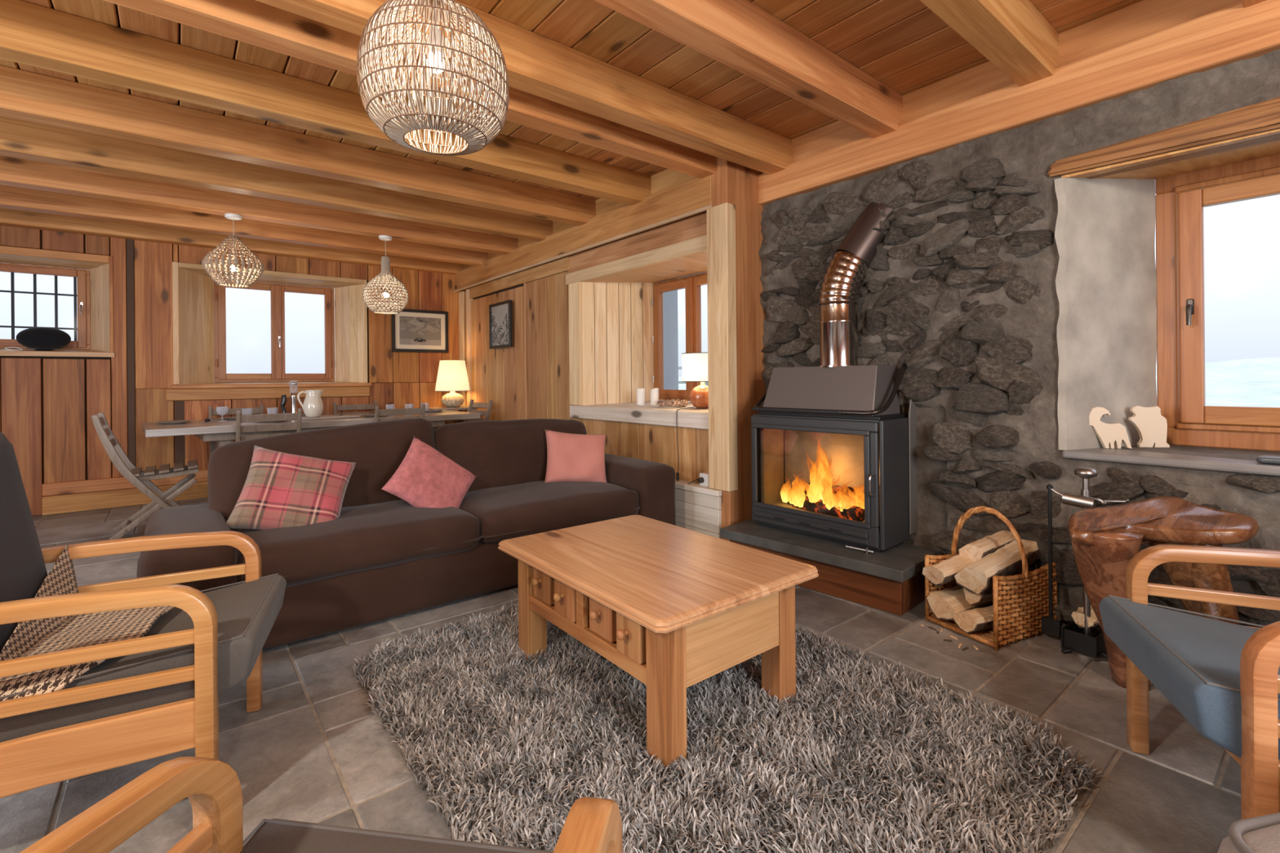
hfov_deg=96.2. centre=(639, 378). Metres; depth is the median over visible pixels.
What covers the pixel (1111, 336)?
window
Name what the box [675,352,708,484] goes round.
table lamp
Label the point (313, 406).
jug
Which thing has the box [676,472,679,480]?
switch
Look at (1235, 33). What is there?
ceiling beam
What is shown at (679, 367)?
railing
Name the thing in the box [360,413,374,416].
plate
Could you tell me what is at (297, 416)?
folding chair
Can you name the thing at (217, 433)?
dining table
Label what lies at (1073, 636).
pan
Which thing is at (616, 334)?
window
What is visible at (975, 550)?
log
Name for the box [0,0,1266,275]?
ceiling
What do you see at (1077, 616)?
log
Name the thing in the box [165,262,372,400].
window
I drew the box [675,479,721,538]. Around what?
trim
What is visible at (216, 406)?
wine glass
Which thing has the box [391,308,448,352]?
framed picture
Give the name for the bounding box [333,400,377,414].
folding chair
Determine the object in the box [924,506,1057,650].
basket
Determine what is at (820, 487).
fire
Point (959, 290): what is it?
wall
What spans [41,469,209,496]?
trim
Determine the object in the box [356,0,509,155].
pendant lamp
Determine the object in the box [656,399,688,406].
wreath
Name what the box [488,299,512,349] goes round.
framed picture
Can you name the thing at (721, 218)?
trim
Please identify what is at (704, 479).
wall socket
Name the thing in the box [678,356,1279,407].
snowy ground
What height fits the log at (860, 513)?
0.071 m
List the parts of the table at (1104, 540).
leg, seat, leg, leg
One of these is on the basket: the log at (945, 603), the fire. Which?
the log at (945, 603)
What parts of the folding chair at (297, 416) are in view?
post, post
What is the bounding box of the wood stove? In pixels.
[751,201,917,554]
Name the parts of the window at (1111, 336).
sill, handle, sash, frame moulding, sash rail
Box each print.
[399,315,440,346]
[491,303,508,346]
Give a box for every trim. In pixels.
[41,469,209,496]
[454,174,711,291]
[464,168,695,268]
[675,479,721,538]
[706,202,737,491]
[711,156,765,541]
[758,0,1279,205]
[791,0,1241,162]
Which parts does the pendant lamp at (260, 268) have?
cord, bulb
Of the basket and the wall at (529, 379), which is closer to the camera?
the basket
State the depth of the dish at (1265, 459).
2.04 m
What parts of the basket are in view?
handle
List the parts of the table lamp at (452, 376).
lamp shade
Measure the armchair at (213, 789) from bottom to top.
0.982 m
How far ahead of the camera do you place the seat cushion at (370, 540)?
2.57 m
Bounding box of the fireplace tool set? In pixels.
[1041,466,1129,661]
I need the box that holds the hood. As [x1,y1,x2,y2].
[763,364,900,416]
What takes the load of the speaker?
on the window at (93, 284)
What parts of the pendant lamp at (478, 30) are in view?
cord, bulb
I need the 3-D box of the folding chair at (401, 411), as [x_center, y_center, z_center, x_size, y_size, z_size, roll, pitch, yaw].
[-2.303,0.683,5.320,0.426,0.901,0.581,-1,0,-41]
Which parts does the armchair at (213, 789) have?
arm, rail, seat, arm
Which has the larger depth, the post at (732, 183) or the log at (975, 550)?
the post at (732, 183)
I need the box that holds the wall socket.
[697,472,709,486]
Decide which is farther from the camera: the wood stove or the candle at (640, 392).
the candle at (640, 392)
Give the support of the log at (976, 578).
in the basket
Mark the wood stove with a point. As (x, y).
(849, 411)
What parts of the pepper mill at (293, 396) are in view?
knob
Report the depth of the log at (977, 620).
2.38 m
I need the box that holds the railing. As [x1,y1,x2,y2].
[678,366,707,386]
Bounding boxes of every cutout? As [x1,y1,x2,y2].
[1088,406,1132,448]
[1128,405,1169,447]
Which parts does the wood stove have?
bar plate, glass frame, air slot rail, door, bar handle, plate, door handle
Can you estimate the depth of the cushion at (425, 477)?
3.03 m
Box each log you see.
[791,495,864,521]
[804,483,855,497]
[854,507,864,519]
[922,553,973,586]
[925,584,992,620]
[952,604,1006,633]
[954,539,1039,594]
[958,530,1015,562]
[963,566,1033,605]
[1070,604,1098,627]
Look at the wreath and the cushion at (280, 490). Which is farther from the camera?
the wreath
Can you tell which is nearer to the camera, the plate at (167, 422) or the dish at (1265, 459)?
the dish at (1265, 459)
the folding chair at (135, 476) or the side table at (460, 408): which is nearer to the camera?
the folding chair at (135, 476)
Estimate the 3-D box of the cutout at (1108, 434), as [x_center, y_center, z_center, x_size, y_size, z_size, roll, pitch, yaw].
[2.059,0.214,2.528,0.180,0.183,0.018,-1,0,9]
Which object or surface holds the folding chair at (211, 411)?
on the floor
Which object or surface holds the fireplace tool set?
on the floor
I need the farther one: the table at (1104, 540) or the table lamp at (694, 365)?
the table lamp at (694, 365)
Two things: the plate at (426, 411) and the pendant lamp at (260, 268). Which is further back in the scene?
the plate at (426, 411)
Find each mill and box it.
[280,394,286,413]
[288,380,298,413]
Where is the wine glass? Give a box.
[216,406,228,421]
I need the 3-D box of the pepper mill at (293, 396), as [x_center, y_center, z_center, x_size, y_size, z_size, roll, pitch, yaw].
[-3.099,0.186,5.143,0.074,0.341,0.074,-1,0,-39]
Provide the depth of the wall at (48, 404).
5.22 m
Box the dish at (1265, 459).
[1256,454,1279,464]
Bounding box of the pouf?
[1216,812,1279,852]
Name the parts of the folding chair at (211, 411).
post, post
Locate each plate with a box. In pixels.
[153,420,193,424]
[220,416,235,419]
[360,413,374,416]
[425,409,444,412]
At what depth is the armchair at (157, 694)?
1.40 m
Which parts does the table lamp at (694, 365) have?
lamp cord, shade trim, lamp shade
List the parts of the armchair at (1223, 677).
seat, arm, rail, cross rail, arm, rail, rail, panel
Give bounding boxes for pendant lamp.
[201,213,264,288]
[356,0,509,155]
[362,235,408,314]
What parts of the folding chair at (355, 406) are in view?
post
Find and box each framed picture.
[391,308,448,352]
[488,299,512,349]
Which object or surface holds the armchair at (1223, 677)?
on the floor
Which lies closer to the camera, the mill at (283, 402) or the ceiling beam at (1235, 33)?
the ceiling beam at (1235, 33)
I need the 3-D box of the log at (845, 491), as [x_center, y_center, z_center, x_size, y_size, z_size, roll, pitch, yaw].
[1.056,0.636,3.213,0.089,0.114,0.308,-1,0,-27]
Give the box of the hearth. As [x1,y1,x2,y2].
[720,519,940,616]
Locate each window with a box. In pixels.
[0,245,114,356]
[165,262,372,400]
[565,234,708,429]
[1047,96,1279,475]
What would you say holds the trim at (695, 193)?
attached to the wall at (529, 379)
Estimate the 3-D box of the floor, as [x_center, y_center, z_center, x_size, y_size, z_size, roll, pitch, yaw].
[-1.344,1.172,2.010,6.906,0.120,9.230,-1,0,-39]
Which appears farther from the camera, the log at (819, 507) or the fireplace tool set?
the log at (819, 507)
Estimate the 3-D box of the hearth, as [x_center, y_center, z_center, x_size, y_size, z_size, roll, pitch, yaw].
[0.985,0.976,3.103,0.455,0.230,1.045,-1,0,-43]
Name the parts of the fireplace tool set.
knob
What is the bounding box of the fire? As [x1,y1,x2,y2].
[780,450,864,511]
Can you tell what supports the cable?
on the window at (93, 284)
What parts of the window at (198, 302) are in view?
casing, sash, sash rail, casing, reveal sill, handle, sash rail, sash, casing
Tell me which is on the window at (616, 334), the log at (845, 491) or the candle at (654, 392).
the candle at (654, 392)
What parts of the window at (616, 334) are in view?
casing, sash, sash rail, sash, sash rail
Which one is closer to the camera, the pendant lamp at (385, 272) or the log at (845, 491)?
the log at (845, 491)
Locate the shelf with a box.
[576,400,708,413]
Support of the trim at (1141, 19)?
attached to the wall at (959, 290)
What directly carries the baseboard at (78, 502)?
attached to the wall at (48, 404)
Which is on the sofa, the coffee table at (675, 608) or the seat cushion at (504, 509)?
the seat cushion at (504, 509)
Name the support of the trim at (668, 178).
attached to the wall at (529, 379)
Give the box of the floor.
[0,497,1241,852]
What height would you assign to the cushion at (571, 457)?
0.373 m
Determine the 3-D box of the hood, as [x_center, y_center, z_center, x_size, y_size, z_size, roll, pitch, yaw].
[1.050,0.060,3.219,0.305,0.258,0.680,-1,0,-41]
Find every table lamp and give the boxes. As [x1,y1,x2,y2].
[435,360,470,407]
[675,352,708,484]
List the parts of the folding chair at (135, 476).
post, post, cross leg, cross leg, seat rail, seat rail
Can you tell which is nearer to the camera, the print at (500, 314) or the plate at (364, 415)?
the plate at (364, 415)
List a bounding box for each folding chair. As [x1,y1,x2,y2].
[91,412,199,539]
[208,404,263,419]
[235,408,302,440]
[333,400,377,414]
[373,404,425,421]
[463,399,493,421]
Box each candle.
[636,388,644,404]
[650,387,658,405]
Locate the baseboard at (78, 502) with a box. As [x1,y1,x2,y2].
[41,480,209,515]
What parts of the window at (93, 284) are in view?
sash rail, casing, reveal sill, handle, sash, casing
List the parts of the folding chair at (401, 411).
post, post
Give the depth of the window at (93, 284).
5.10 m
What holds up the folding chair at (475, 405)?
on the floor
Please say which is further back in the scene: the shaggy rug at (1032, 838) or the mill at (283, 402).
the mill at (283, 402)
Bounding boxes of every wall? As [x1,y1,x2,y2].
[0,225,460,515]
[458,212,708,483]
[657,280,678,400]
[758,48,1279,635]
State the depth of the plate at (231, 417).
5.07 m
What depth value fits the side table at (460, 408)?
6.55 m
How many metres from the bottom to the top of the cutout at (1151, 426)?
0.185 m
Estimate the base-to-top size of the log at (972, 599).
0.130 m
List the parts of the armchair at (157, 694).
backrest, rail, rail, panel, arm, seat, arm, rail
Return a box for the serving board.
[301,414,359,420]
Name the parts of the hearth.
board, board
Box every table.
[142,409,480,501]
[418,405,477,428]
[497,515,818,772]
[1067,495,1258,691]
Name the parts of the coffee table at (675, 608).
leg, knob, drawer, knob, drawer, drawer rail, knob, drawer, knob, drawer, leg, panel, leg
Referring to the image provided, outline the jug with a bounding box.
[297,390,324,417]
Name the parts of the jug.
handle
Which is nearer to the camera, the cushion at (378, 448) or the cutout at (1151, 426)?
the cutout at (1151, 426)
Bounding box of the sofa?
[137,417,675,650]
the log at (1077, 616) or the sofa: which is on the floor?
the sofa
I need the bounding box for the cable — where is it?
[4,346,23,350]
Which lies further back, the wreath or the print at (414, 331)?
the print at (414, 331)
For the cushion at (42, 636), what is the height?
0.248 m
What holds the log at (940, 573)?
in the basket
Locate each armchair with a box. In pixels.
[0,432,286,798]
[19,756,622,852]
[1098,544,1279,819]
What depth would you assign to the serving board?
5.11 m
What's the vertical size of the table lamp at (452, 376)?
0.541 m
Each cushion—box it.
[0,543,173,701]
[208,417,436,519]
[226,445,356,529]
[231,500,479,585]
[382,435,476,508]
[435,418,586,491]
[459,480,638,544]
[544,429,607,484]
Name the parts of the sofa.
armrest, armrest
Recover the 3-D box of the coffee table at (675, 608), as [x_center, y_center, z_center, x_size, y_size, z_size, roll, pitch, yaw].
[0.022,0.866,2.121,0.718,0.452,1.018,-1,0,-38]
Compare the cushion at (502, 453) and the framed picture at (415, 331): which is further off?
the framed picture at (415, 331)
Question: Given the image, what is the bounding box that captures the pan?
[1060,621,1106,657]
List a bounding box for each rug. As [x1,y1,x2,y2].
[347,600,1102,852]
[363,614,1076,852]
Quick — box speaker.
[16,327,71,351]
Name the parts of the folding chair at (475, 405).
post, post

